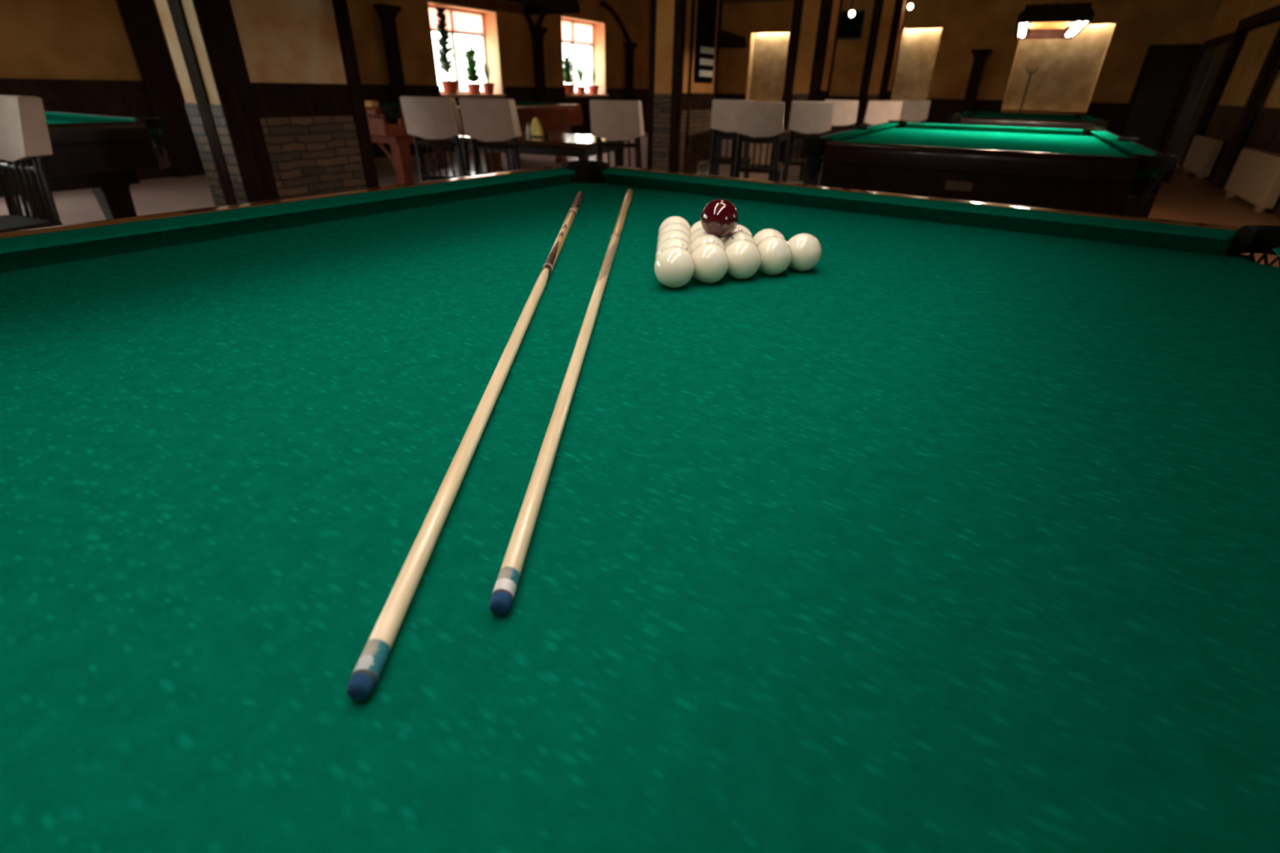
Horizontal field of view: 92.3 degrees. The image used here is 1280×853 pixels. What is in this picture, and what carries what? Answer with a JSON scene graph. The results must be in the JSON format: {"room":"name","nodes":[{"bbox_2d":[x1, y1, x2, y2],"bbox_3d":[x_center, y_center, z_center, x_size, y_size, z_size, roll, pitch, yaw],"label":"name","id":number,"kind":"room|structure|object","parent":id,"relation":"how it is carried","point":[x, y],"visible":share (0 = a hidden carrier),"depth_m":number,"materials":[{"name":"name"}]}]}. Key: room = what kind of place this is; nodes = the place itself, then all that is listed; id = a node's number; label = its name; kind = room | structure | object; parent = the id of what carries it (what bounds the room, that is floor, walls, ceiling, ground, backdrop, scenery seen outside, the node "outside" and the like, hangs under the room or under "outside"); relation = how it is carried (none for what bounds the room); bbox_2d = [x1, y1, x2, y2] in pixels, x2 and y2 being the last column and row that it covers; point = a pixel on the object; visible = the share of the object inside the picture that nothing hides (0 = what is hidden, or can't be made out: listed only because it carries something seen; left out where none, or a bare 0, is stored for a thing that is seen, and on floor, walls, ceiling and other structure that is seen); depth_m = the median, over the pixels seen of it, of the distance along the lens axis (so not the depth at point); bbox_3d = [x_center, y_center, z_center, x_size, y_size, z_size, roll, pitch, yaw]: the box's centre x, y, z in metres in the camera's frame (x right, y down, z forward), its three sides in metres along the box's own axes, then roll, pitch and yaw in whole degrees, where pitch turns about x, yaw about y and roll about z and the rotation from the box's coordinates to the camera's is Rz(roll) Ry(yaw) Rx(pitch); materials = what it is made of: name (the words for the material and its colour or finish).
{"room":"games hall","nodes":[
{"label":"games hall","id":0,"kind":"room"},
{"bbox_2d":[0,0,650,97],"bbox_3d":[-4.839,-5.612,9.052,0.450,3.100,24.400,16,32,26],"label":"wall","id":1,"kind":"structure","parent":0,"point":[40,39],"depth_m":9.60,"materials":[{"name":"paint"}]},
{"bbox_2d":[0,78,648,180],"bbox_3d":[-4.714,-4.593,9.322,0.055,1.060,23.500,16,32,26],"label":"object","id":2,"kind":"structure","parent":1,"relation":"attached to","point":[113,98],"depth_m":7.19,"materials":[{"name":"wood"}]},
{"bbox_2d":[426,0,506,97],"bbox_3d":[-3.274,-6.866,11.305,0.520,1.405,1.690,16,32,26],"label":"window","id":3,"kind":"structure","parent":1,"relation":"in","point":[463,20],"depth_m":11.59,"materials":[{"name":"beige"}]},
{"bbox_2d":[433,5,458,93],"bbox_3d":[-3.493,-6.703,10.988,0.443,1.333,0.450,5,29,7],"label":"potted plant","id":4,"kind":"object","parent":3,"relation":"on","point":[449,86],"visible":1,"depth_m":10.94,"materials":[{"name":"green plant"}]},
{"bbox_2d":[428,6,483,35],"bbox_3d":[-3.406,-7.346,11.132,0.004,0.337,1.600,16,32,25],"label":"window pane","id":5,"kind":"object","parent":3,"relation":"attached to","point":[464,22],"depth_m":11.31,"materials":[{"name":"glass"}]},
{"bbox_2d":[459,44,483,93],"bbox_3d":[-3.163,-6.728,11.580,0.481,0.816,0.481,10,30,16],"label":"potted plant","id":6,"kind":"object","parent":3,"relation":"on","point":[473,76],"visible":1,"depth_m":11.52,"materials":[{"name":"green plant"}]},
{"bbox_2d":[481,62,494,93],"bbox_3d":[-2.957,-6.769,11.911,0.261,0.576,0.252,-20,35,-33],"label":"potted plant","id":7,"kind":"object","parent":3,"relation":"on","point":[488,88],"visible":0.96,"depth_m":11.91,"materials":[{"name":"green plant"}]},
{"bbox_2d":[447,97,607,151],"bbox_3d":[-2.192,-6.581,13.214,0.055,0.870,5.450,16,32,26],"label":"trim","id":8,"kind":"structure","parent":1,"relation":"attached to","point":[585,129],"depth_m":14.46,"materials":[{"name":"wood"}]},
{"bbox_2d":[524,14,535,26],"bbox_3d":[-2.378,-8.125,11.873,0.100,0.724,1.034,16,32,26],"label":"trim","id":9,"kind":"structure","parent":1,"relation":"attached to","point":[527,17],"depth_m":12.22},
{"bbox_2d":[535,14,546,26],"bbox_3d":[-1.867,-8.545,12.652,0.100,0.722,0.936,16,32,26],"label":"trim","id":10,"kind":"structure","parent":1,"relation":"attached to","point":[540,20],"depth_m":12.47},
{"bbox_2d":[560,15,608,96],"bbox_3d":[-1.398,-8.453,14.137,0.520,1.515,1.710,16,32,26],"label":"window","id":11,"kind":"structure","parent":1,"relation":"in","point":[576,31],"depth_m":14.45,"materials":[{"name":"beige"}]},
{"bbox_2d":[563,53,574,93],"bbox_3d":[-1.659,-7.963,13.887,0.467,0.804,0.465,7,29,10],"label":"potted plant","id":12,"kind":"object","parent":11,"relation":"on","point":[567,63],"visible":0.88,"depth_m":13.83,"materials":[{"name":"green plant"}]},
{"bbox_2d":[561,19,592,44],"bbox_3d":[-1.529,-8.951,13.955,0.004,0.407,1.620,16,32,25],"label":"window pane","id":13,"kind":"object","parent":11,"relation":"attached to","point":[574,32],"depth_m":14.08,"materials":[{"name":"glass"}]},
{"bbox_2d":[571,55,587,93],"bbox_3d":[-1.383,-8.195,14.289,0.423,0.831,0.419,17,33,27],"label":"potted plant","id":14,"kind":"object","parent":11,"relation":"on","point":[580,90],"visible":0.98,"depth_m":14.29,"materials":[{"name":"green plant"}]},
{"bbox_2d":[586,67,599,94],"bbox_3d":[-1.120,-8.310,14.734,0.294,0.612,0.294,14,31,22],"label":"potted plant","id":15,"kind":"object","parent":11,"relation":"on","point":[593,89],"visible":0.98,"depth_m":14.73,"materials":[{"name":"green plant"}]},
{"bbox_2d":[600,0,631,42],"bbox_3d":[-0.554,-9.600,14.668,0.100,0.776,1.331,16,32,26],"label":"trim","id":16,"kind":"structure","parent":1,"relation":"attached to","point":[604,4],"depth_m":14.60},
{"bbox_2d":[0,132,1279,266],"bbox_3d":[0.457,-2.642,7.177,12.850,0.100,24.400,16,32,26],"label":"floor","id":17,"kind":"structure","parent":0,"point":[169,194],"depth_m":7.17,"materials":[{"name":"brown tile"}]},
{"bbox_2d":[0,94,62,232],"bbox_3d":[-3.111,-1.034,2.989,0.440,1.011,0.543,12,31,20],"label":"dining chair","id":18,"kind":"object","parent":17,"relation":"on","point":[24,131],"visible":0.87,"depth_m":2.95,"materials":[{"name":"fabric"}]},
{"bbox_2d":[0,111,170,219],"bbox_3d":[-4.905,-1.170,3.316,2.090,0.862,3.684,16,32,26],"label":"table","id":19,"kind":"object","parent":17,"relation":"on","point":[102,154],"visible":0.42,"depth_m":3.91,"materials":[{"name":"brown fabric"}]},
{"bbox_2d":[44,111,134,122],"bbox_3d":[-4.024,-2.231,4.460,1.709,0.044,0.096,16,32,25],"label":"table top","id":20,"kind":"object","parent":19,"relation":"on","point":[50,116],"depth_m":4.46,"materials":[{"name":"green fabric"}]},
{"bbox_2d":[116,0,205,177],"bbox_3d":[-5.729,-4.563,7.118,0.100,3.100,0.340,16,32,26],"label":"column","id":21,"kind":"structure","parent":17,"relation":"on","point":[140,17],"depth_m":7.33,"materials":[{"name":"wood"}]},
{"bbox_2d":[155,0,379,206],"bbox_3d":[-2.221,-2.517,3.539,0.399,3.100,0.930,16,32,26],"label":"pillar","id":22,"kind":"structure","parent":17,"relation":"on","point":[272,90],"depth_m":3.62,"materials":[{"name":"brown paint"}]},
{"bbox_2d":[373,3,415,155],"bbox_3d":[-3.936,-5.592,10.044,0.160,2.140,0.400,16,32,26],"label":"column","id":23,"kind":"structure","parent":17,"relation":"on","point":[387,13],"depth_m":9.79,"materials":[{"name":"wood"}]},
{"bbox_2d":[399,96,490,181],"bbox_3d":[-1.499,-2.037,4.865,0.440,1.011,0.543,7,29,10],"label":"dining chair","id":24,"kind":"object","parent":17,"relation":"on","point":[433,118],"visible":0.75,"depth_m":4.53,"materials":[{"name":"beige fabric"}]},
{"bbox_2d":[365,102,582,184],"bbox_3d":[-2.523,-4.130,8.769,1.710,0.862,3.941,16,32,26],"label":"table","id":25,"kind":"object","parent":17,"relation":"on","point":[386,122],"visible":0.41,"depth_m":7.73,"materials":[{"name":"brown wood"}]},
{"bbox_2d":[364,100,378,106],"bbox_3d":[-3.057,-3.652,6.958,0.186,0.060,0.096,16,32,26],"label":"box","id":26,"kind":"object","parent":25,"relation":"on","point":[367,103],"visible":0.77,"depth_m":6.92,"materials":[{"name":"beige wood"}]},
{"bbox_2d":[377,102,401,106],"bbox_3d":[-3.557,-4.293,8.213,0.096,0.044,1.669,16,32,25],"label":"cushion","id":27,"kind":"object","parent":25,"relation":"on","point":[380,104],"depth_m":8.38,"materials":[{"name":"green fabric"}]},
{"bbox_2d":[515,102,571,105],"bbox_3d":[-1.609,-5.218,9.962,1.249,0.044,0.096,16,32,25],"label":"cushion","id":28,"kind":"object","parent":25,"relation":"on","point":[516,103],"depth_m":10.01,"materials":[{"name":"green fabric"}]},
{"bbox_2d":[458,97,521,174],"bbox_3d":[-1.043,-1.982,4.782,0.440,1.011,0.543,8,30,12],"label":"dining chair","id":29,"kind":"object","parent":17,"relation":"on","point":[484,119],"visible":0.55,"depth_m":4.42,"materials":[{"name":"beige fabric"}]},
{"bbox_2d":[528,26,547,102],"bbox_3d":[-2.061,-7.123,12.908,0.160,2.120,0.400,16,32,26],"label":"column","id":30,"kind":"structure","parent":17,"relation":"on","point":[538,33],"depth_m":12.65,"materials":[{"name":"wood"}]},
{"bbox_2d":[448,131,630,170],"bbox_3d":[-0.862,-2.256,5.601,1.300,0.700,0.950,11,30,17],"label":"dining table","id":31,"kind":"object","parent":17,"relation":"on","point":[582,146],"visible":0.49,"depth_m":5.12,"materials":[{"name":"brown wood"}]},
{"bbox_2d":[525,122,530,135],"bbox_3d":[-0.993,-2.649,5.475,0.044,0.105,0.044,16,32,26],"label":"salt shaker","id":32,"kind":"object","parent":31,"relation":"on","point":[528,126],"visible":0.88,"depth_m":5.46,"materials":[{"name":"beige"}]},
{"bbox_2d":[528,117,544,137],"bbox_3d":[-0.903,-2.600,5.338,0.126,0.154,0.115,3,29,4],"label":"napkin holder","id":33,"kind":"object","parent":31,"relation":"on","point":[535,129],"visible":1,"depth_m":5.32,"materials":[{"name":"yellow wood"}]},
{"bbox_2d":[589,99,644,168],"bbox_3d":[-0.129,-2.115,5.058,0.440,1.011,0.543,9,30,14],"label":"dining chair","id":34,"kind":"object","parent":17,"relation":"on","point":[614,120],"visible":0.54,"depth_m":4.70,"materials":[{"name":"beige fabric"}]},
{"bbox_2d":[624,42,638,100],"bbox_3d":[-0.236,-8.591,15.708,0.160,2.050,0.400,16,32,26],"label":"column","id":35,"kind":"structure","parent":17,"relation":"on","point":[630,47],"depth_m":15.44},
{"bbox_2d":[0,160,1279,852],"bbox_3d":[-0.462,0.420,0.597,2.180,0.862,3.950,19,34,29],"label":"table","id":36,"kind":"object","parent":17,"relation":"on","point":[956,529],"visible":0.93,"depth_m":0.47,"materials":[{"name":"green fabric"}]},
{"bbox_2d":[0,167,575,272],"bbox_3d":[-0.714,-0.540,1.517,0.096,0.044,1.689,19,34,29],"label":"cushion","id":37,"kind":"object","parent":36,"relation":"on","point":[50,251],"depth_m":1.32,"materials":[{"name":"green fabric"}]},
{"bbox_2d":[346,191,583,700],"bbox_3d":[-0.166,-0.275,1.085,0.022,0.022,1.728,1,29,-1],"label":"billiard cue","id":38,"kind":"object","parent":36,"relation":"on","point":[365,676],"visible":1,"depth_m":0.46,"materials":[{"name":"wood"}]},
{"bbox_2d":[488,188,632,614],"bbox_3d":[-0.062,-0.306,1.143,0.021,0.021,1.735,2,29,1],"label":"billiard cue","id":39,"kind":"object","parent":36,"relation":"on","point":[508,579],"visible":1,"depth_m":0.54,"materials":[{"name":"wood"}]},
{"bbox_2d":[653,245,694,288],"bbox_3d":[0.057,-0.266,1.025,0.068,0.068,0.068,16,32,26],"label":"ball","id":40,"kind":"object","parent":36,"relation":"on","point":[674,265],"visible":1,"depth_m":1.00,"materials":[{"name":"plastic"}]},
{"bbox_2d":[655,237,693,258],"bbox_3d":[0.061,-0.298,1.085,0.068,0.068,0.068,16,32,26],"label":"ball","id":41,"kind":"object","parent":36,"relation":"on","point":[670,242],"visible":0.36,"depth_m":1.06,"materials":[{"name":"plastic"}]},
{"bbox_2d":[656,229,692,249],"bbox_3d":[0.065,-0.331,1.144,0.068,0.068,0.068,16,32,26],"label":"ball","id":42,"kind":"object","parent":36,"relation":"on","point":[673,233],"visible":0.35,"depth_m":1.12,"materials":[{"name":"plastic"}]},
{"bbox_2d":[657,222,691,240],"bbox_3d":[0.068,-0.364,1.204,0.068,0.068,0.068,16,32,26],"label":"ball","id":43,"kind":"object","parent":36,"relation":"on","point":[674,225],"visible":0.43,"depth_m":1.18,"materials":[{"name":"plastic"}]},
{"bbox_2d":[658,216,690,233],"bbox_3d":[0.072,-0.397,1.263,0.068,0.068,0.068,16,32,26],"label":"ball","id":44,"kind":"object","parent":36,"relation":"on","point":[672,219],"visible":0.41,"depth_m":1.24,"materials":[{"name":"plastic"}]},
{"bbox_2d":[689,220,702,234],"bbox_3d":[0.129,-0.378,1.231,0.068,0.068,0.068,16,32,26],"label":"ball","id":45,"kind":"object","parent":36,"relation":"on","point":[696,225],"visible":0.03,"depth_m":1.21,"materials":[{"name":"plastic"}]},
{"bbox_2d":[689,227,723,241],"bbox_3d":[0.125,-0.345,1.172,0.068,0.068,0.068,16,32,26],"label":"ball","id":46,"kind":"object","parent":36,"relation":"on","point":[699,232],"visible":0.11,"depth_m":1.15,"materials":[{"name":"plastic"}]},
{"bbox_2d":[700,199,738,238],"bbox_3d":[0.144,-0.376,1.114,0.068,0.068,0.068,16,32,26],"label":"ball","id":47,"kind":"object","parent":46,"relation":"on","point":[719,218],"visible":0.86,"depth_m":1.09,"materials":[{"name":"red plastic"}]},
{"bbox_2d":[690,234,725,250],"bbox_3d":[0.122,-0.312,1.112,0.068,0.068,0.068,16,32,26],"label":"ball","id":48,"kind":"object","parent":36,"relation":"on","point":[704,238],"visible":0.34,"depth_m":1.09,"materials":[{"name":"plastic"}]},
{"bbox_2d":[691,242,728,283],"bbox_3d":[0.118,-0.280,1.053,0.068,0.068,0.068,16,32,26],"label":"ball","id":49,"kind":"object","parent":36,"relation":"on","point":[711,260],"visible":0.95,"depth_m":1.03,"materials":[{"name":"plastic"}]},
{"bbox_2d":[722,224,752,239],"bbox_3d":[0.186,-0.359,1.199,0.068,0.068,0.068,16,32,26],"label":"ball","id":50,"kind":"object","parent":36,"relation":"on","point":[739,228],"visible":0.17,"depth_m":1.17,"materials":[{"name":"plastic"}]},
{"bbox_2d":[722,231,755,248],"bbox_3d":[0.182,-0.326,1.140,0.068,0.068,0.068,16,32,26],"label":"ball","id":51,"kind":"object","parent":36,"relation":"on","point":[735,236],"visible":0.37,"depth_m":1.11,"materials":[{"name":"plastic"}]},
{"bbox_2d":[724,239,761,279],"bbox_3d":[0.179,-0.293,1.080,0.068,0.068,0.068,16,32,26],"label":"ball","id":52,"kind":"object","parent":36,"relation":"on","point":[744,257],"visible":0.91,"depth_m":1.05,"materials":[{"name":"plastic"}]},
{"bbox_2d":[752,228,785,245],"bbox_3d":[0.243,-0.340,1.167,0.068,0.068,0.068,16,32,26],"label":"ball","id":53,"kind":"object","parent":36,"relation":"on","point":[761,235],"visible":0.3,"depth_m":1.14,"materials":[{"name":"plastic"}]},
{"bbox_2d":[756,235,791,275],"bbox_3d":[0.239,-0.307,1.108,0.068,0.068,0.068,16,32,26],"label":"ball","id":54,"kind":"object","parent":36,"relation":"on","point":[775,251],"visible":0.85,"depth_m":1.08,"materials":[{"name":"plastic"}]},
{"bbox_2d":[787,233,822,271],"bbox_3d":[0.300,-0.321,1.135,0.068,0.068,0.068,16,32,26],"label":"ball","id":55,"kind":"object","parent":36,"relation":"on","point":[806,248],"visible":0.85,"depth_m":1.11,"materials":[{"name":"plastic"}]},
{"bbox_2d":[602,167,1236,255],"bbox_3d":[0.575,-0.631,1.728,1.719,0.044,0.096,19,34,29],"label":"cushion","id":56,"kind":"object","parent":36,"relation":"on","point":[1148,235],"depth_m":1.57,"materials":[{"name":"green fabric"}]},
{"bbox_2d":[1272,247,1279,257],"bbox_3d":[0.823,-0.006,0.605,0.096,0.044,1.689,19,34,29],"label":"cushion","id":57,"kind":"object","parent":36,"relation":"on","point":[1277,250],"depth_m":1.18,"materials":[{"name":"green fabric"}]},
{"bbox_2d":[646,0,723,173],"bbox_3d":[0.505,-4.202,6.693,0.394,3.100,0.950,16,32,26],"label":"pillar","id":58,"kind":"structure","parent":17,"relation":"on","point":[679,135],"depth_m":6.65,"materials":[{"name":"orange paint"}]},
{"bbox_2d":[696,160,708,174],"bbox_3d":[0.756,-3.071,7.406,0.020,0.240,0.320,16,32,26],"label":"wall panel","id":59,"kind":"object","parent":58,"relation":"attached to","point":[702,167],"visible":0.62,"depth_m":7.38,"materials":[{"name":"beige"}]},
{"bbox_2d":[699,163,707,174],"bbox_3d":[0.753,-3.072,7.407,0.013,0.170,0.240,16,32,25],"label":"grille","id":60,"kind":"object","parent":59,"relation":"attached to","point":[703,166],"depth_m":7.41,"materials":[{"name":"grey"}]},
{"bbox_2d":[693,0,717,83],"bbox_3d":[0.716,-4.236,6.608,0.053,0.950,0.400,16,32,26],"label":"board","id":61,"kind":"object","parent":58,"relation":"attached to","point":[707,9],"visible":1,"depth_m":6.61,"materials":[{"name":"black"}]},
{"bbox_2d":[707,99,753,178],"bbox_3d":[0.916,-2.769,6.281,0.440,1.011,0.543,6,29,8],"label":"dining chair","id":62,"kind":"object","parent":17,"relation":"on","point":[724,112],"visible":0.65,"depth_m":5.98,"materials":[{"name":"beige fabric"}]},
{"bbox_2d":[709,127,791,182],"bbox_3d":[1.289,-3.026,7.054,0.800,0.720,0.850,13,31,20],"label":"dining table","id":63,"kind":"object","parent":17,"relation":"on","point":[784,135],"visible":0.3,"depth_m":6.80,"materials":[{"name":"brown wood"}]},
{"bbox_2d":[733,101,784,182],"bbox_3d":[1.089,-2.447,5.703,0.440,1.011,0.543,8,30,12],"label":"dining chair","id":64,"kind":"object","parent":17,"relation":"on","point":[755,119],"visible":0.73,"depth_m":5.38,"materials":[{"name":"beige fabric"}]},
{"bbox_2d":[782,100,834,182],"bbox_3d":[1.698,-2.748,6.272,0.440,1.011,0.543,9,30,13],"label":"dining chair","id":65,"kind":"object","parent":17,"relation":"on","point":[811,117],"visible":0.57,"depth_m":5.92,"materials":[{"name":"beige fabric"}]},
{"bbox_2d":[777,0,843,162],"bbox_3d":[2.780,-5.995,10.026,0.619,3.100,0.620,16,32,26],"label":"pillar","id":66,"kind":"structure","parent":17,"relation":"on","point":[815,24],"depth_m":9.79,"materials":[{"name":"orange paint"}]},
{"bbox_2d":[798,121,865,181],"bbox_3d":[2.695,-3.861,8.620,0.750,0.720,1.100,13,31,20],"label":"dining table","id":67,"kind":"object","parent":17,"relation":"on","point":[857,123],"visible":0.07,"depth_m":8.33,"materials":[{"name":"brown wood"}]},
{"bbox_2d":[820,99,858,135],"bbox_3d":[2.467,-3.544,7.742,0.440,1.011,0.543,11,30,17],"label":"dining chair","id":68,"kind":"object","parent":17,"relation":"on","point":[845,111],"visible":0.33,"depth_m":7.35,"materials":[{"name":"beige fabric"}]},
{"bbox_2d":[856,0,909,125],"bbox_3d":[4.952,-7.413,12.677,0.544,3.100,0.600,16,32,26],"label":"pillar","id":69,"kind":"structure","parent":17,"relation":"on","point":[888,16],"depth_m":12.36,"materials":[{"name":"orange paint"}]},
{"bbox_2d":[899,3,913,35],"bbox_3d":[5.301,-8.091,12.226,0.149,0.540,0.242,16,32,26],"label":"spotlight","id":70,"kind":"object","parent":69,"relation":"attached to","point":[908,6],"visible":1,"depth_m":12.14,"materials":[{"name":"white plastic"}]},
{"bbox_2d":[863,100,902,126],"bbox_3d":[3.010,-3.604,7.871,0.440,1.011,0.543,7,29,10],"label":"dining chair","id":71,"kind":"object","parent":17,"relation":"on","point":[877,112],"visible":0.35,"depth_m":7.47,"materials":[{"name":"beige fabric"}]},
{"bbox_2d":[899,99,930,123],"bbox_3d":[3.979,-4.323,9.209,0.440,1.011,0.543,7,29,10],"label":"dining chair","id":72,"kind":"object","parent":17,"relation":"on","point":[912,110],"visible":0.32,"depth_m":8.82,"materials":[{"name":"beige fabric"}]},
{"bbox_2d":[960,48,991,112],"bbox_3d":[7.833,-7.790,14.604,0.420,2.000,0.160,16,32,26],"label":"column","id":73,"kind":"structure","parent":17,"relation":"on","point":[980,55],"depth_m":14.38,"materials":[{"name":"wood"}]},
{"bbox_2d":[801,120,1177,217],"bbox_3d":[2.434,-1.719,4.581,1.850,0.862,3.164,16,32,24],"label":"table","id":74,"kind":"object","parent":17,"relation":"on","point":[1104,172],"visible":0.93,"depth_m":3.29,"materials":[{"name":"green fabric"}]},
{"bbox_2d":[820,128,871,141],"bbox_3d":[1.381,-1.953,4.154,0.096,0.044,1.359,16,32,24],"label":"cushion","id":75,"kind":"object","parent":74,"relation":"on","point":[854,135],"depth_m":4.22,"materials":[{"name":"green fabric"}]},
{"bbox_2d":[866,122,899,134],"bbox_3d":[2.082,-2.566,5.291,0.096,0.044,1.359,16,32,24],"label":"cushion","id":76,"kind":"object","parent":74,"relation":"on","point":[882,128],"depth_m":5.23,"materials":[{"name":"green fabric"}]},
{"bbox_2d":[840,141,1132,157],"bbox_3d":[1.731,-1.442,3.240,1.469,0.044,0.096,16,32,24],"label":"cushion","id":77,"kind":"object","parent":74,"relation":"on","point":[840,141],"depth_m":3.17,"materials":[{"name":"green fabric"}]},
{"bbox_2d":[905,122,1083,135],"bbox_3d":[3.151,-2.683,5.542,1.469,0.044,0.096,16,32,24],"label":"cushion","id":78,"kind":"object","parent":74,"relation":"on","point":[1022,130],"depth_m":5.50,"materials":[{"name":"green fabric"}]},
{"bbox_2d":[1091,130,1119,146],"bbox_3d":[3.502,-2.171,4.628,0.096,0.044,1.359,16,32,24],"label":"cushion","id":79,"kind":"object","parent":74,"relation":"on","point":[1103,138],"depth_m":4.53,"materials":[{"name":"green fabric"}]},
{"bbox_2d":[1110,141,1156,157],"bbox_3d":[2.800,-1.558,3.491,0.096,0.044,1.359,16,32,24],"label":"cushion","id":80,"kind":"object","parent":74,"relation":"on","point":[1123,148],"depth_m":3.58,"materials":[{"name":"green fabric"}]},
{"bbox_2d":[946,110,1111,136],"bbox_3d":[5.283,-3.903,8.644,1.780,0.862,3.134,16,32,24],"label":"table","id":81,"kind":"object","parent":17,"relation":"on","point":[1079,121],"visible":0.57,"depth_m":7.47,"materials":[{"name":"green fabric"}]},
{"bbox_2d":[963,111,973,116],"bbox_3d":[4.958,-4.739,9.335,0.096,0.044,1.344,16,32,24],"label":"cushion","id":82,"kind":"object","parent":81,"relation":"on","point":[967,113],"depth_m":9.27,"materials":[{"name":"green fabric"}]},
{"bbox_2d":[975,111,1075,118],"bbox_3d":[5.993,-4.861,9.594,1.399,0.044,0.096,16,32,24],"label":"cushion","id":83,"kind":"object","parent":81,"relation":"on","point":[987,113],"depth_m":9.56,"materials":[{"name":"green fabric"}]},
{"bbox_2d":[1080,115,1092,120],"bbox_3d":[6.316,-4.361,8.700,0.096,0.044,1.344,16,32,24],"label":"cushion","id":84,"kind":"object","parent":81,"relation":"on","point":[1084,117],"depth_m":8.74,"materials":[{"name":"green fabric"}]},
{"bbox_2d":[1018,66,1039,112],"bbox_3d":[8.675,-7.239,14.001,0.400,1.647,0.400,16,32,26],"label":"coat stand","id":85,"kind":"object","parent":17,"relation":"on","point":[1031,73],"visible":0.55,"depth_m":13.75,"materials":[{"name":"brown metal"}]},
{"bbox_2d":[1182,135,1224,180],"bbox_3d":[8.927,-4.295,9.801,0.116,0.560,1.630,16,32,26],"label":"dining chair","id":86,"kind":"object","parent":17,"relation":"on","point":[1202,156],"visible":1,"depth_m":9.46,"materials":[{"name":"beige fabric"}]},
{"bbox_2d":[1177,30,1244,169],"bbox_3d":[9.566,-5.424,10.328,0.100,2.050,0.260,16,32,26],"label":"column","id":87,"kind":"structure","parent":17,"relation":"on","point":[1236,38],"depth_m":10.16,"materials":[{"name":"wood"}]},
{"bbox_2d":[1209,26,1279,188],"bbox_3d":[8.191,-4.295,8.231,0.100,2.050,0.260,16,32,26],"label":"column","id":88,"kind":"structure","parent":17,"relation":"on","point":[1272,60],"depth_m":8.21,"materials":[{"name":"wood"}]},
{"bbox_2d":[1224,147,1279,212],"bbox_3d":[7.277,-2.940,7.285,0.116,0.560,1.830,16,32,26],"label":"dining chair","id":89,"kind":"object","parent":17,"relation":"on","point":[1255,176],"visible":1,"depth_m":7.05,"materials":[{"name":"beige fabric"}]},
{"bbox_2d":[723,0,793,4],"bbox_3d":[0.514,-5.465,5.619,12.850,0.150,24.400,16,32,26],"label":"ceiling","id":90,"kind":"structure","parent":0,"point":[724,1],"depth_m":15.93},
{"bbox_2d":[720,0,746,48],"bbox_3d":[1.449,-7.563,10.959,0.600,1.298,1.900,12,31,19],"label":"lamp","id":91,"kind":"object","parent":90,"relation":"hanging from","point":[728,40],"visible":0.31,"depth_m":11.38,"materials":[{"name":"black metal"}]},
{"bbox_2d":[846,0,855,17],"bbox_3d":[3.712,-7.561,10.606,0.144,0.872,0.283,11,30,18],"label":"spotlight","id":92,"kind":"object","parent":90,"relation":"hanging from","point":[851,13],"visible":1,"depth_m":10.69,"materials":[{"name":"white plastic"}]},
{"bbox_2d":[837,0,866,39],"bbox_3d":[3.796,-7.610,11.005,0.560,1.178,0.144,16,32,26],"label":"television","id":93,"kind":"object","parent":90,"relation":"hanging from","point":[850,28],"visible":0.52,"depth_m":11.10,"materials":[{"name":"black plastic"}]},
{"bbox_2d":[1015,0,1094,39],"bbox_3d":[3.451,-3.997,4.812,0.480,1.533,1.800,15,32,24],"label":"lamp","id":94,"kind":"object","parent":90,"relation":"hanging from","point":[1058,20],"visible":1,"depth_m":4.54,"materials":[{"name":"metal"}]},
{"bbox_2d":[746,23,1115,111],"bbox_3d":[6.462,-8.949,15.516,11.850,3.100,0.200,16,32,26],"label":"wall","id":95,"kind":"structure","parent":0,"point":[1065,77],"depth_m":14.31,"materials":[{"name":"paint"}]},
{"bbox_2d":[716,0,1221,152],"bbox_3d":[6.304,-8.820,15.275,11.850,3.100,0.070,16,32,26],"label":"wall","id":96,"kind":"structure","parent":0,"point":[966,25],"depth_m":14.19,"materials":[{"name":"paint"}]},
{"bbox_2d":[716,93,1128,134],"bbox_3d":[5.891,-7.973,15.921,10.890,0.980,0.055,16,32,26],"label":"trim","id":97,"kind":"structure","parent":96,"relation":"attached to","point":[940,109],"depth_m":14.66,"materials":[{"name":"wood"}]},
{"bbox_2d":[1117,44,1203,152],"bbox_3d":[10.973,-6.936,13.110,0.880,2.060,0.109,16,32,26],"label":"door","id":98,"kind":"structure","parent":96,"relation":"in","point":[1166,71],"depth_m":13.03,"materials":[{"name":"black wood"}]},
{"bbox_2d":[1203,0,1279,136],"bbox_3d":[5.810,-2.474,3.757,0.450,3.100,24.400,16,32,26],"label":"wall","id":99,"kind":"structure","parent":0,"point":[1255,45],"depth_m":9.48,"materials":[{"name":"paint"}]},
{"bbox_2d":[1161,31,1246,165],"bbox_3d":[10.356,-6.041,11.445,0.119,2.080,2.840,16,32,26],"label":"door","id":100,"kind":"structure","parent":99,"relation":"in","point":[1213,51],"depth_m":11.56,"materials":[{"name":"black wood"}]},
{"bbox_2d":[1193,105,1279,217],"bbox_3d":[4.523,-0.761,2.769,0.055,1.010,19.600,16,32,26],"label":"trim","id":101,"kind":"structure","parent":99,"relation":"attached to","point":[1263,134],"depth_m":8.15,"materials":[{"name":"wood"}]},
{"bbox_2d":[1235,4,1279,31],"bbox_3d":[7.832,-4.923,7.079,0.160,0.150,7.100,16,32,26],"label":"trim","id":102,"kind":"structure","parent":99,"relation":"attached to","point":[1271,15],"depth_m":8.84,"materials":[{"name":"wood"}]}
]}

